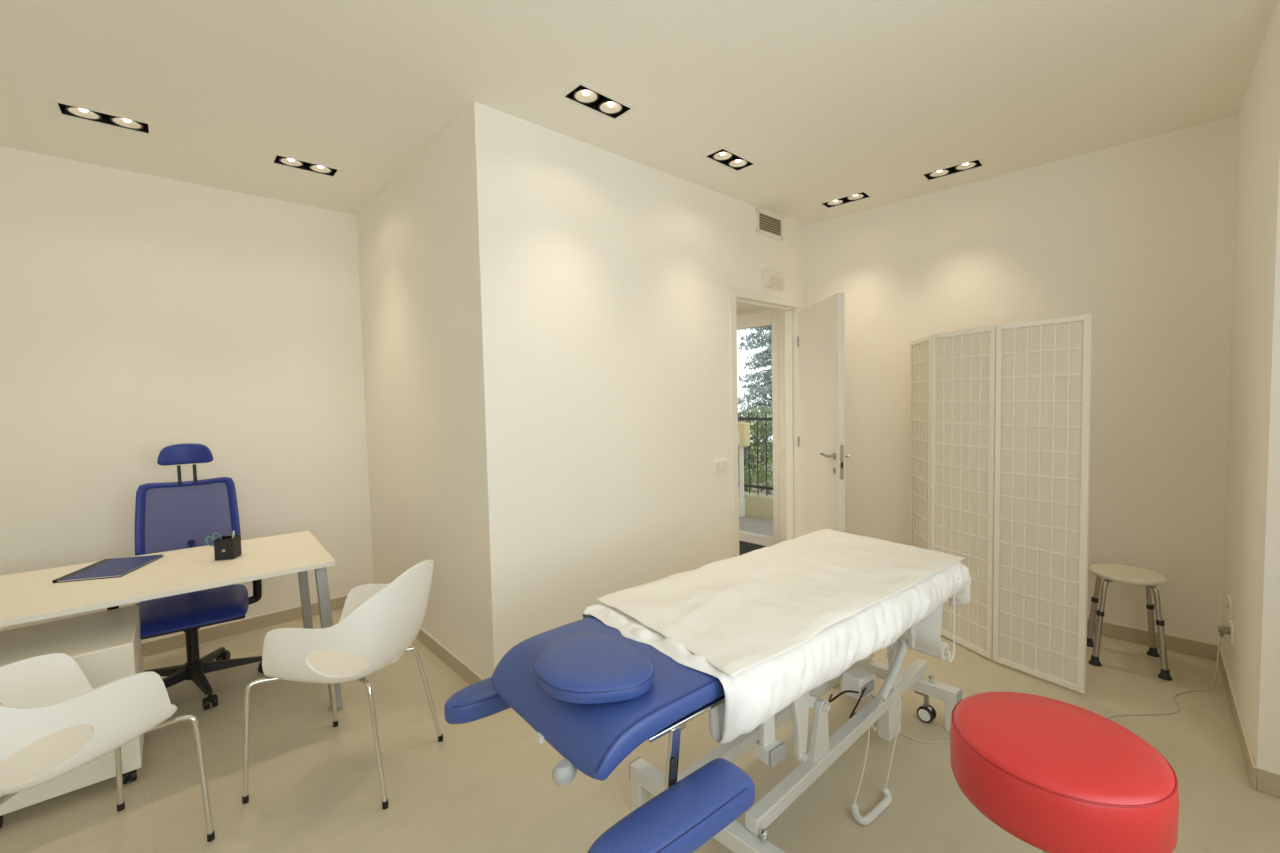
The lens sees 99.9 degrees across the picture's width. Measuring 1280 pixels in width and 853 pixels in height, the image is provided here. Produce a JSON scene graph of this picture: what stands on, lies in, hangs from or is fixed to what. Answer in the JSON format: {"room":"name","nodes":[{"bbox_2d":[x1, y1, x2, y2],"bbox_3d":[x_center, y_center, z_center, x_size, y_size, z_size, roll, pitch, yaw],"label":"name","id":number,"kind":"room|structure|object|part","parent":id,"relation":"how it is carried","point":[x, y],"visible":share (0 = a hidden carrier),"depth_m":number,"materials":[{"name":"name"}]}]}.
{"room":"examination room","nodes":[
{"label":"examination room","id":0,"kind":"room"},
{"bbox_2d":[0,146,373,642],"bbox_3d":[-3.169,-0.044,3.054,3.180,2.850,0.120,-4,4,-42],"label":"wall","id":1,"kind":"structure","parent":0,"point":[141,315],"depth_m":3.24,"materials":[{"name":"paint"}]},
{"bbox_2d":[142,595,347,656],"bbox_3d":[-3.140,1.341,3.034,3.060,0.085,0.011,-4,4,-42],"label":"baseboard","id":2,"kind":"structure","parent":1,"relation":"attached to","point":[178,641],"depth_m":3.49,"materials":[{"name":"tile"}]},
{"bbox_2d":[356,102,493,678],"bbox_3d":[-1.345,-0.096,3.298,0.100,2.850,1.943,-4,4,-42],"label":"wall","id":3,"kind":"structure","parent":0,"point":[418,238],"depth_m":3.01,"materials":[{"name":"paint"}]},
{"bbox_2d":[416,628,483,684],"bbox_3d":[-1.353,1.288,3.326,0.011,0.085,1.954,-4,4,-42],"label":"baseboard","id":4,"kind":"structure","parent":3,"relation":"attached to","point":[462,669],"depth_m":2.99,"materials":[{"name":"tile"}]},
{"bbox_2d":[0,0,1276,224],"bbox_3d":[-0.485,-1.561,2.287,6.450,0.140,6.050,-4,4,-44],"label":"ceiling","id":5,"kind":"structure","parent":0,"point":[831,99],"depth_m":2.33,"materials":[{"name":"paint"}]},
{"bbox_2d":[50,99,154,136],"bbox_3d":[-2.535,-1.509,2.550,0.340,0.104,0.164,-4,4,-41],"label":"recessed light","id":6,"kind":"object","parent":5,"relation":"in","point":[61,108],"visible":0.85,"depth_m":2.55,"materials":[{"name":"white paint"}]},
{"bbox_2d":[269,153,342,178],"bbox_3d":[-1.924,-1.550,3.098,0.340,0.104,0.164,-4,4,-42],"label":"recessed light","id":7,"kind":"object","parent":5,"relation":"in","point":[276,159],"visible":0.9,"depth_m":3.11,"materials":[{"name":"white paint"}]},
{"bbox_2d":[558,80,636,121],"bbox_3d":[-0.194,-1.558,2.502,0.340,0.104,0.164,-4,4,-43],"label":"recessed light","id":8,"kind":"object","parent":5,"relation":"in","point":[581,94],"visible":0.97,"depth_m":2.50,"materials":[{"name":"white paint"}]},
{"bbox_3d":[-0.247,-1.523,2.454,0.032,0.018,0.032,-4,4,-43],"label":"bulb","id":9,"kind":"part","parent":8,"relation":"part of","materials":[{"name":"white glass"}]},
{"bbox_2d":[701,146,758,172],"bbox_3d":[0.527,-1.605,3.139,0.340,0.104,0.164,-4,4,-43],"label":"recessed light","id":10,"kind":"object","parent":5,"relation":"in","point":[725,157],"visible":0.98,"depth_m":3.14,"materials":[{"name":"white paint"}]},
{"bbox_2d":[817,190,873,208],"bbox_3d":[1.458,-1.659,3.822,0.340,0.104,0.164,1,4,43],"label":"recessed light","id":11,"kind":"object","parent":5,"relation":"in","point":[862,195],"visible":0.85,"depth_m":3.83,"materials":[{"name":"white paint"}]},
{"bbox_2d":[919,157,986,181],"bbox_3d":[1.944,-1.646,3.347,0.340,0.104,0.164,1,4,43],"label":"recessed light","id":12,"kind":"object","parent":5,"relation":"in","point":[976,163],"visible":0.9,"depth_m":3.35,"materials":[{"name":"white paint"}]},
{"bbox_2d":[0,608,1279,852],"bbox_3d":[-0.421,1.404,2.434,6.450,0.100,6.050,-4,4,-44],"label":"floor","id":13,"kind":"structure","parent":0,"point":[489,786],"depth_m":2.10,"materials":[{"name":"tile"}]},
{"bbox_2d":[0,605,143,827],"bbox_3d":[-2.326,1.127,2.192,0.430,0.560,0.598,-4,4,-41],"label":"drawer pedestal","id":14,"kind":"object","parent":13,"relation":"on","point":[106,646],"visible":0.39,"depth_m":2.09,"materials":[{"name":"white paint"}]},
{"bbox_2d":[0,653,214,841],"bbox_3d":[-1.786,1.002,1.606,0.492,0.844,0.610,0,3,18],"label":"tub chair","id":15,"kind":"object","parent":13,"relation":"on","point":[53,723],"visible":1,"depth_m":1.62,"materials":[{"name":"plastic"}]},
{"bbox_3d":[-1.704,1.206,1.450,0.020,0.428,0.280,-2,3,-14],"label":"leg","id":16,"kind":"part","parent":15,"relation":"part of","materials":[{"name":"silver metal"}]},
{"bbox_3d":[-1.848,1.187,1.857,0.036,0.429,0.275,-3,3,-26],"label":"leg","id":17,"kind":"part","parent":15,"relation":"part of","materials":[{"name":"silver metal"}]},
{"bbox_3d":[-1.585,1.186,1.770,0.275,0.429,0.036,-3,3,-27],"label":"leg","id":18,"kind":"part","parent":15,"relation":"part of","materials":[{"name":"silver metal"}]},
{"bbox_2d":[0,531,341,709],"bbox_3d":[-2.335,1.035,2.416,1.604,0.722,0.854,-4,4,-39],"label":"desk","id":19,"kind":"object","parent":13,"relation":"on","point":[30,596],"visible":0.82,"depth_m":2.43,"materials":[{"name":"laminate"}]},
{"bbox_2d":[52,554,163,582],"bbox_3d":[-2.486,0.665,2.535,0.243,0.012,0.335,-2,3,-16],"label":"document folder","id":20,"kind":"object","parent":19,"relation":"on","point":[114,567],"visible":1,"depth_m":2.50,"materials":[{"name":"blue plastic"}]},
{"bbox_2d":[214,535,241,560],"bbox_3d":[-2.053,0.603,2.680,0.083,0.102,0.085,-2,3,-14],"label":"pen cup","id":21,"kind":"object","parent":19,"relation":"on","point":[226,548],"visible":1,"depth_m":2.65,"materials":[{"name":"black plastic"}]},
{"bbox_2d":[206,532,221,545],"bbox_3d":[-2.083,0.587,2.644,0.011,0.134,0.084,0,3,26],"label":"scissors","id":22,"kind":"object","parent":21,"relation":"in","point":[212,537],"visible":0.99,"depth_m":2.63,"materials":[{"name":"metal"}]},
{"bbox_3d":[-2.095,0.559,2.624,0.007,0.052,0.039,0,3,26],"label":"handle","id":23,"kind":"part","parent":22,"relation":"part of","materials":[{"name":"teal plastic"}]},
{"bbox_3d":[-1.992,0.999,3.198,0.074,0.694,0.063,-4,4,-39],"label":"leg","id":24,"kind":"part","parent":19,"relation":"part of","materials":[{"name":"grey paint"}]},
{"bbox_3d":[-1.512,1.018,2.609,0.074,0.694,0.114,-4,4,-39],"label":"leg","id":25,"kind":"part","parent":19,"relation":"part of","materials":[{"name":"grey paint"}]},
{"bbox_2d":[107,443,262,709],"bbox_3d":[-2.366,0.740,2.828,0.644,1.271,0.706,-3,4,-37],"label":"office chair","id":26,"kind":"object","parent":13,"relation":"on","point":[169,516],"visible":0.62,"depth_m":2.95,"materials":[{"name":"blue fabric"}]},
{"bbox_3d":[-2.545,0.876,2.682,0.160,0.272,0.058,-3,4,-37],"label":"armrest","id":27,"kind":"part","parent":26,"relation":"part of","materials":[{"name":"black plastic"}]},
{"bbox_3d":[-2.502,1.284,2.836,0.280,0.058,0.058,-1,3,3],"label":"leg","id":28,"kind":"part","parent":26,"relation":"part of","materials":[{"name":"black plastic"}]},
{"bbox_3d":[-2.401,1.289,2.678,0.058,0.058,0.280,0,3,21],"label":"leg","id":29,"kind":"part","parent":26,"relation":"part of","materials":[{"name":"black plastic"}]},
{"bbox_3d":[-2.604,0.275,3.042,0.016,0.110,0.012,-3,4,-37],"label":"headrest post","id":30,"kind":"part","parent":26,"relation":"part of","materials":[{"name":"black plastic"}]},
{"bbox_3d":[-2.545,0.548,3.041,0.455,0.491,0.137,-3,4,-37],"label":"backrest frame","id":31,"kind":"part","parent":26,"relation":"part of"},
{"bbox_3d":[-2.550,0.535,3.046,0.390,0.421,0.103,-3,4,-37],"label":"backrest","id":32,"kind":"part","parent":26,"relation":"part of","materials":[{"name":"blue fabric"}]},
{"bbox_3d":[-2.323,0.931,2.774,0.496,0.057,0.540,-3,4,-37],"label":"seat","id":33,"kind":"part","parent":26,"relation":"part of","materials":[{"name":"blue fabric"}]},
{"bbox_3d":[-2.325,0.986,2.780,0.460,0.051,0.470,-3,4,-37],"label":"seat plate","id":34,"kind":"part","parent":26,"relation":"part of","materials":[{"name":"black plastic"}]},
{"bbox_3d":[-2.550,0.271,3.082,0.016,0.110,0.012,-3,4,-37],"label":"headrest post","id":35,"kind":"part","parent":26,"relation":"part of","materials":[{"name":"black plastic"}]},
{"bbox_3d":[-2.219,1.283,2.726,0.280,0.058,0.058,1,4,39],"label":"leg","id":36,"kind":"part","parent":26,"relation":"part of","materials":[{"name":"black plastic"}]},
{"bbox_3d":[-2.384,1.274,2.982,0.058,0.058,0.280,-2,3,-15],"label":"leg","id":37,"kind":"part","parent":26,"relation":"part of","materials":[{"name":"black plastic"}]},
{"bbox_3d":[-2.208,1.274,2.913,0.280,0.058,0.058,-3,3,-33],"label":"leg","id":38,"kind":"part","parent":26,"relation":"part of","materials":[{"name":"black plastic"}]},
{"bbox_3d":[-2.177,0.855,2.956,0.160,0.272,0.058,-3,4,-37],"label":"armrest","id":39,"kind":"part","parent":26,"relation":"part of","materials":[{"name":"black plastic"}]},
{"bbox_2d":[242,560,442,808],"bbox_3d":[-1.150,0.961,2.171,0.610,0.844,0.492,-1,3,9],"label":"tub chair","id":40,"kind":"object","parent":13,"relation":"on","point":[378,623],"visible":1,"depth_m":1.99,"materials":[{"name":"plastic"}]},
{"bbox_3d":[-1.374,1.166,2.075,0.275,0.429,0.036,-3,3,-35],"label":"leg","id":41,"kind":"part","parent":40,"relation":"part of","materials":[{"name":"silver metal"}]},
{"bbox_3d":[-1.331,1.152,2.349,0.036,0.429,0.275,-3,4,-37],"label":"leg","id":42,"kind":"part","parent":40,"relation":"part of","materials":[{"name":"silver metal"}]},
{"bbox_3d":[-1.034,1.162,2.036,0.280,0.428,0.020,1,4,41],"label":"leg","id":43,"kind":"part","parent":40,"relation":"part of","materials":[{"name":"silver metal"}]},
{"bbox_3d":[-0.995,1.149,2.284,0.280,0.428,0.020,-2,3,-23],"label":"leg","id":44,"kind":"part","parent":40,"relation":"part of","materials":[{"name":"silver metal"}]},
{"bbox_2d":[444,616,961,852],"bbox_3d":[0.455,0.975,1.930,2.031,0.768,0.857,-4,4,-39],"label":"massage table","id":45,"kind":"object","parent":13,"relation":"on","point":[695,805],"visible":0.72,"depth_m":1.41,"materials":[{"name":"blue leather"}]},
{"bbox_3d":[-0.131,0.752,1.260,0.044,0.061,0.211,0,3,28],"label":"tilt lever","id":46,"kind":"part","parent":45,"relation":"part of","materials":[{"name":"white plastic"}]},
{"bbox_2d":[533,632,654,703],"bbox_3d":[-0.126,0.607,1.363,0.267,0.051,0.337,-4,4,-39],"label":"pillow","id":47,"kind":"object","parent":45,"relation":"on","point":[584,667],"visible":1,"depth_m":1.30,"materials":[{"name":"blue leather"}]},
{"bbox_3d":[0.026,0.697,1.569,0.470,0.030,0.560,-4,4,-39],"label":"head frame","id":48,"kind":"part","parent":45,"relation":"part of","materials":[{"name":"silver metal"}]},
{"bbox_3d":[0.630,1.131,2.192,1.352,0.048,0.046,-4,4,-42],"label":"rail","id":49,"kind":"part","parent":45,"relation":"part of","materials":[{"name":"white metal"}]},
{"bbox_2d":[582,561,970,743],"bbox_3d":[0.567,0.692,2.012,1.493,0.260,0.749,-4,4,-39],"label":"sheet","id":50,"kind":"object","parent":45,"relation":"on","point":[757,693],"visible":0.3,"depth_m":1.54,"materials":[{"name":"white fabric"}]},
{"bbox_2d":[596,529,965,676],"bbox_3d":[0.578,0.560,2.025,1.449,0.019,0.677,-4,4,-39],"label":"sheet","id":51,"kind":"object","parent":50,"relation":"on","point":[742,612],"visible":1,"depth_m":1.86,"materials":[{"name":"white fabric"}]},
{"bbox_3d":[0.519,0.905,1.794,0.235,0.143,0.024,-4,4,-39],"label":"lift arm","id":52,"kind":"part","parent":45,"relation":"part of","materials":[{"name":"white metal"}]},
{"bbox_3d":[0.610,1.032,1.839,0.099,0.188,0.024,-4,4,-39],"label":"lift post","id":53,"kind":"part","parent":45,"relation":"part of","materials":[{"name":"white metal"}]},
{"bbox_3d":[0.819,1.135,2.037,1.348,0.048,0.046,-4,4,-43],"label":"rail","id":54,"kind":"part","parent":45,"relation":"part of","materials":[{"name":"white metal"}]},
{"bbox_3d":[0.930,1.071,2.200,0.090,0.040,0.012,-4,4,-39],"label":"socket panel","id":55,"kind":"part","parent":45,"relation":"part of","materials":[{"name":"white plastic"}]},
{"bbox_2d":[850,655,899,824],"bbox_3d":[0.888,1.138,1.978,0.098,0.421,0.429,1,4,41],"label":"bar","id":56,"kind":"object","parent":45,"relation":"attached to","point":[886,801],"visible":0.96,"depth_m":1.91,"materials":[{"name":"white metal"}]},
{"bbox_3d":[0.837,1.176,1.968,0.262,0.287,0.008,-4,4,-44],"label":"cord","id":57,"kind":"part","parent":56,"relation":"part of","materials":[{"name":"white plastic"}]},
{"bbox_3d":[0.959,1.116,2.046,0.053,0.388,0.253,0,3,26],"label":"cord","id":58,"kind":"part","parent":56,"relation":"part of","materials":[{"name":"white plastic"}]},
{"bbox_3d":[1.007,0.961,2.133,0.038,0.164,0.270,2,4,44],"label":"lift handle","id":59,"kind":"part","parent":45,"relation":"part of","materials":[{"name":"white metal"}]},
{"bbox_3d":[1.081,0.985,2.276,0.101,0.218,0.024,-4,4,-39],"label":"lift post","id":60,"kind":"part","parent":45,"relation":"part of","materials":[{"name":"white metal"}]},
{"bbox_2d":[898,596,954,661],"bbox_3d":[1.082,0.796,2.439,0.086,0.331,0.614,-4,4,-39],"label":"paper roll","id":61,"kind":"object","parent":45,"relation":"hanging from","point":[928,630],"visible":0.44,"depth_m":2.23,"materials":[{"name":"white paper"}]},
{"bbox_2d":[739,540,767,555],"bbox_3d":[0.678,1.184,5.246,0.800,0.014,1.350,-4,4,-44],"label":"doormat","id":62,"kind":"object","parent":13,"relation":"on","point":[744,547],"visible":0.02,"depth_m":5.21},
{"bbox_2d":[909,314,1092,693],"bbox_3d":[1.907,0.355,3.105,0.189,1.808,1.210,-2,3,-12],"label":"folding screen","id":63,"kind":"object","parent":13,"relation":"on","point":[1000,415],"visible":0.85,"depth_m":2.81,"materials":[{"name":"white paper"}]},
{"bbox_3d":[1.826,0.338,3.501,0.020,1.808,0.430,-1,3,12],"label":"panel frame","id":64,"kind":"part","parent":63,"relation":"part of","materials":[{"name":"white wood"}]},
{"bbox_3d":[1.840,0.358,3.084,0.020,1.808,0.418,-2,3,-16],"label":"panel frame","id":65,"kind":"part","parent":63,"relation":"part of","materials":[{"name":"white wood"}]},
{"bbox_3d":[2.006,0.373,2.705,0.020,1.808,0.405,-3,3,-32],"label":"panel frame","id":66,"kind":"part","parent":63,"relation":"part of","materials":[{"name":"white wood"}]},
{"bbox_2d":[870,626,1229,742],"bbox_3d":[1.887,1.139,2.379,1.841,0.338,0.151,-2,3,-10],"label":"power cord","id":67,"kind":"object","parent":13,"relation":"on","point":[1222,630],"visible":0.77,"depth_m":2.53,"materials":[{"name":"plastic"}]},
{"bbox_2d":[950,692,1178,852],"bbox_3d":[0.882,1.022,1.189,0.564,0.731,0.539,-4,4,-44],"label":"stool","id":68,"kind":"object","parent":13,"relation":"on","point":[1057,776],"visible":1,"depth_m":1.06,"materials":[{"name":"leather"}]},
{"bbox_2d":[1087,563,1171,680],"bbox_3d":[2.624,1.021,2.908,0.328,0.487,0.344,1,3,34],"label":"stool","id":69,"kind":"object","parent":13,"relation":"on","point":[1121,573],"visible":0.97,"depth_m":2.87,"materials":[{"name":"beige plastic"}]},
{"bbox_3d":[2.594,0.900,2.993,0.023,0.205,0.142,-2,3,-13],"label":"leg","id":70,"kind":"part","parent":69,"relation":"part of","materials":[{"name":"metal"}]},
{"bbox_3d":[2.515,0.908,2.877,0.148,0.205,0.023,-2,3,-10],"label":"leg","id":71,"kind":"part","parent":69,"relation":"part of","materials":[{"name":"metal"}]},
{"bbox_3d":[2.614,0.793,2.890,0.316,0.030,0.316,-3,3,-32],"label":"seat","id":72,"kind":"part","parent":69,"relation":"part of","materials":[{"name":"beige plastic"}]},
{"bbox_3d":[2.723,0.901,2.922,0.159,0.205,0.023,-2,3,-14],"label":"leg","id":73,"kind":"part","parent":69,"relation":"part of","materials":[{"name":"metal"}]},
{"bbox_3d":[2.635,0.909,2.796,0.072,0.205,0.141,-3,3,-32],"label":"leg","id":74,"kind":"part","parent":69,"relation":"part of","materials":[{"name":"metal"}]},
{"bbox_2d":[474,102,806,669],"bbox_3d":[0.480,-0.155,3.705,3.360,2.850,0.110,-4,4,-42],"label":"wall","id":75,"kind":"structure","parent":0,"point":[606,277],"depth_m":2.99,"materials":[{"name":"paint"}]},
{"bbox_2d":[713,459,726,472],"bbox_3d":[0.556,0.269,3.702,0.140,0.085,0.015,-4,4,-42],"label":"light switch","id":76,"kind":"object","parent":75,"relation":"attached to","point":[720,465],"visible":1,"depth_m":3.69,"materials":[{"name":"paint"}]},
{"bbox_2d":[755,208,783,240],"bbox_3d":[0.971,-1.507,4.022,0.340,0.180,0.015,-4,4,-42],"label":"vent grille","id":77,"kind":"object","parent":75,"relation":"attached to","point":[768,224],"visible":1,"depth_m":4.01,"materials":[{"name":"white metal"}]},
{"bbox_2d":[763,269,784,289],"bbox_3d":[1.011,-1.105,4.051,0.245,0.125,0.042,-4,4,-42],"label":"emergency light","id":78,"kind":"object","parent":75,"relation":"attached to","point":[771,279],"visible":1,"depth_m":4.02,"materials":[{"name":"white plastic"}]},
{"bbox_2d":[771,276,782,287],"bbox_3d":[1.031,-1.087,4.045,0.160,0.070,0.006,-4,4,-42],"label":"diffuser","id":79,"kind":"object","parent":78,"relation":"attached to","point":[776,281],"depth_m":4.04,"materials":[{"name":"white plastic"}]},
{"bbox_2d":[736,304,771,314],"bbox_3d":[-0.450,-1.079,4.668,3.020,0.070,2.500,-4,4,-44],"label":"ceiling","id":80,"kind":"structure","parent":0,"point":[741,309],"depth_m":5.04,"materials":[{"name":"paint"}]},
{"bbox_2d":[736,310,785,541],"bbox_3d":[0.754,-0.163,5.758,0.100,3.050,2.710,-4,4,-44],"label":"wall","id":81,"kind":"structure","parent":0,"point":[781,319],"depth_m":5.08,"materials":[{"name":"paint"}]},
{"bbox_2d":[737,314,779,546],"bbox_3d":[0.730,0.037,5.768,0.070,2.250,1.770,-4,4,-44],"label":"window","id":82,"kind":"structure","parent":81,"relation":"in","point":[766,320],"depth_m":5.15,"materials":[{"name":"white paint"}]},
{"bbox_2d":[778,447,785,454],"bbox_3d":[1.349,0.231,5.079,0.015,0.078,0.115,-4,4,-44],"label":"hall light switch","id":83,"kind":"object","parent":81,"relation":"attached to","point":[781,450],"visible":0.77,"depth_m":5.08,"materials":[{"name":"white plastic"}]},
{"bbox_2d":[806,114,1238,644],"bbox_3d":[2.272,-0.192,3.668,2.353,2.850,0.120,1,4,44],"label":"wall","id":84,"kind":"structure","parent":0,"point":[1138,237],"depth_m":3.14,"materials":[{"name":"paint"}]},
{"bbox_2d":[729,287,802,556],"bbox_3d":[0.950,0.123,4.135,0.932,2.232,0.134,-4,4,-42],"label":"door frame","id":85,"kind":"structure","parent":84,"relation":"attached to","point":[791,308],"depth_m":4.34,"materials":[{"name":"white paint"}]},
{"bbox_2d":[797,292,849,535],"bbox_3d":[1.328,0.164,3.974,0.166,2.130,0.790,-1,3,-2],"label":"door","id":86,"kind":"structure","parent":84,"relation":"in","point":[821,339],"depth_m":3.85,"materials":[{"name":"paint"}]},
{"bbox_3d":[1.287,0.198,3.694,0.061,0.044,0.148,-1,3,-2],"label":"handle","id":87,"kind":"part","parent":86,"relation":"part of","materials":[{"name":"metal"}]},
{"bbox_3d":[1.345,0.237,3.586,0.022,0.230,0.003,-1,3,-2],"label":"lock plate","id":88,"kind":"part","parent":86,"relation":"part of","materials":[{"name":"silver metal"}]},
{"bbox_2d":[1087,618,1220,659],"bbox_3d":[2.256,1.192,3.689,2.353,0.085,0.011,1,4,44],"label":"baseboard","id":89,"kind":"structure","parent":84,"relation":"attached to","point":[1131,634],"depth_m":3.02,"materials":[{"name":"tile"}]},
{"bbox_2d":[1221,0,1279,764],"bbox_3d":[2.691,-0.134,2.309,0.120,2.850,1.268,1,4,43],"label":"wall","id":90,"kind":"structure","parent":0,"point":[1259,114],"depth_m":2.21,"materials":[{"name":"paint"}]},
{"bbox_2d":[1226,594,1232,617],"bbox_3d":[2.853,0.870,2.604,0.011,0.082,0.125,1,4,43],"label":"wall socket","id":91,"kind":"object","parent":90,"relation":"attached to","point":[1229,608],"visible":1,"depth_m":2.57,"materials":[{"name":"paint"}]},
{"bbox_2d":[1228,619,1234,644],"bbox_3d":[2.779,0.965,2.529,0.011,0.082,0.125,1,4,43],"label":"wall socket","id":92,"kind":"object","parent":90,"relation":"attached to","point":[1231,625],"visible":0.94,"depth_m":2.49,"materials":[{"name":"plastic"}]},
{"bbox_2d":[1218,646,1256,789],"bbox_3d":[2.669,1.246,2.419,0.011,0.085,1.279,1,4,43],"label":"baseboard","id":93,"kind":"structure","parent":90,"relation":"attached to","point":[1250,763],"depth_m":2.25,"materials":[{"name":"tile"}]},
{"bbox_2d":[1257,152,1279,772],"bbox_3d":[2.496,-0.098,1.681,0.120,2.850,0.691,-4,4,-44],"label":"wall pillar","id":94,"kind":"structure","parent":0,"point":[1268,755],"depth_m":1.91,"materials":[{"name":"paint"}]},
{"bbox_2d":[1256,767,1279,797],"bbox_3d":[2.478,1.285,1.704,0.011,0.085,0.691,-4,4,-44],"label":"baseboard","id":95,"kind":"structure","parent":94,"relation":"attached to","point":[1268,782],"depth_m":1.93,"materials":[{"name":"tile"}]},
{"label":"outside","id":96,"kind":"structure","parent":0,"visible":0},
{"bbox_2d":[738,441,773,536],"bbox_3d":[0.555,0.837,13.842,10.640,0.100,17.500,-4,4,-44],"label":"pavement","id":97,"kind":"structure","parent":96,"point":[763,526],"depth_m":6.38,"materials":[{"name":"stone"}]},
{"bbox_2d":[738,422,749,516],"bbox_3d":[1.245,0.540,6.671,0.130,1.175,0.210,-4,4,-44],"label":"letterbox","id":98,"kind":"object","parent":97,"relation":"on","point":[743,428],"visible":0.84,"depth_m":6.66,"materials":[{"name":"white paint"}]},
{"bbox_3d":[1.266,0.676,6.695,0.050,0.900,0.060,-4,4,-44],"label":"post","id":99,"kind":"part","parent":98,"relation":"part of","materials":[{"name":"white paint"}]},
{"bbox_2d":[737,325,772,440],"bbox_3d":[2.638,-1.373,10.070,2.283,4.602,2.056,-1,3,-5],"label":"conifer tree","id":100,"kind":"object","parent":97,"relation":"on","point":[764,390],"visible":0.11,"depth_m":10.13,"materials":[{"name":"green plant"}]},
{"bbox_2d":[738,404,772,494],"bbox_3d":[1.077,0.388,8.439,1.420,1.487,5.727,-4,4,-44],"label":"hedge","id":101,"kind":"object","parent":97,"relation":"on","point":[753,428],"visible":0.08,"depth_m":7.71,"materials":[{"name":"green plant"}]},
{"bbox_3d":[1.590,0.501,8.058,0.058,1.104,0.122,-2,3,-13],"label":"stem","id":102,"kind":"part","parent":101,"relation":"part of","materials":[{"name":"black plant"}]},
{"bbox_2d":[739,491,772,519],"bbox_3d":[0.235,0.950,8.069,0.180,0.270,8.000,-4,4,-44],"label":"wall","id":103,"kind":"structure","parent":97,"relation":"on","point":[761,505],"depth_m":6.66,"materials":[{"name":"beige paint"}]},
{"bbox_2d":[738,412,772,495],"bbox_3d":[0.691,0.317,7.518,0.040,1.030,6.000,-4,4,-44],"label":"iron fence","id":104,"kind":"object","parent":103,"relation":"on","point":[740,418],"visible":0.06,"depth_m":6.70,"materials":[{"name":"black metal"}]},
{"bbox_3d":[0.681,-0.118,7.496,0.040,0.035,6.000,-4,4,-44],"label":"rail","id":105,"kind":"part","parent":104,"relation":"part of","materials":[{"name":"black metal"}]},
{"bbox_3d":[0.699,0.731,7.538,0.040,0.030,6.000,-4,4,-44],"label":"rail","id":106,"kind":"part","parent":104,"relation":"part of","materials":[{"name":"black metal"}]}
]}

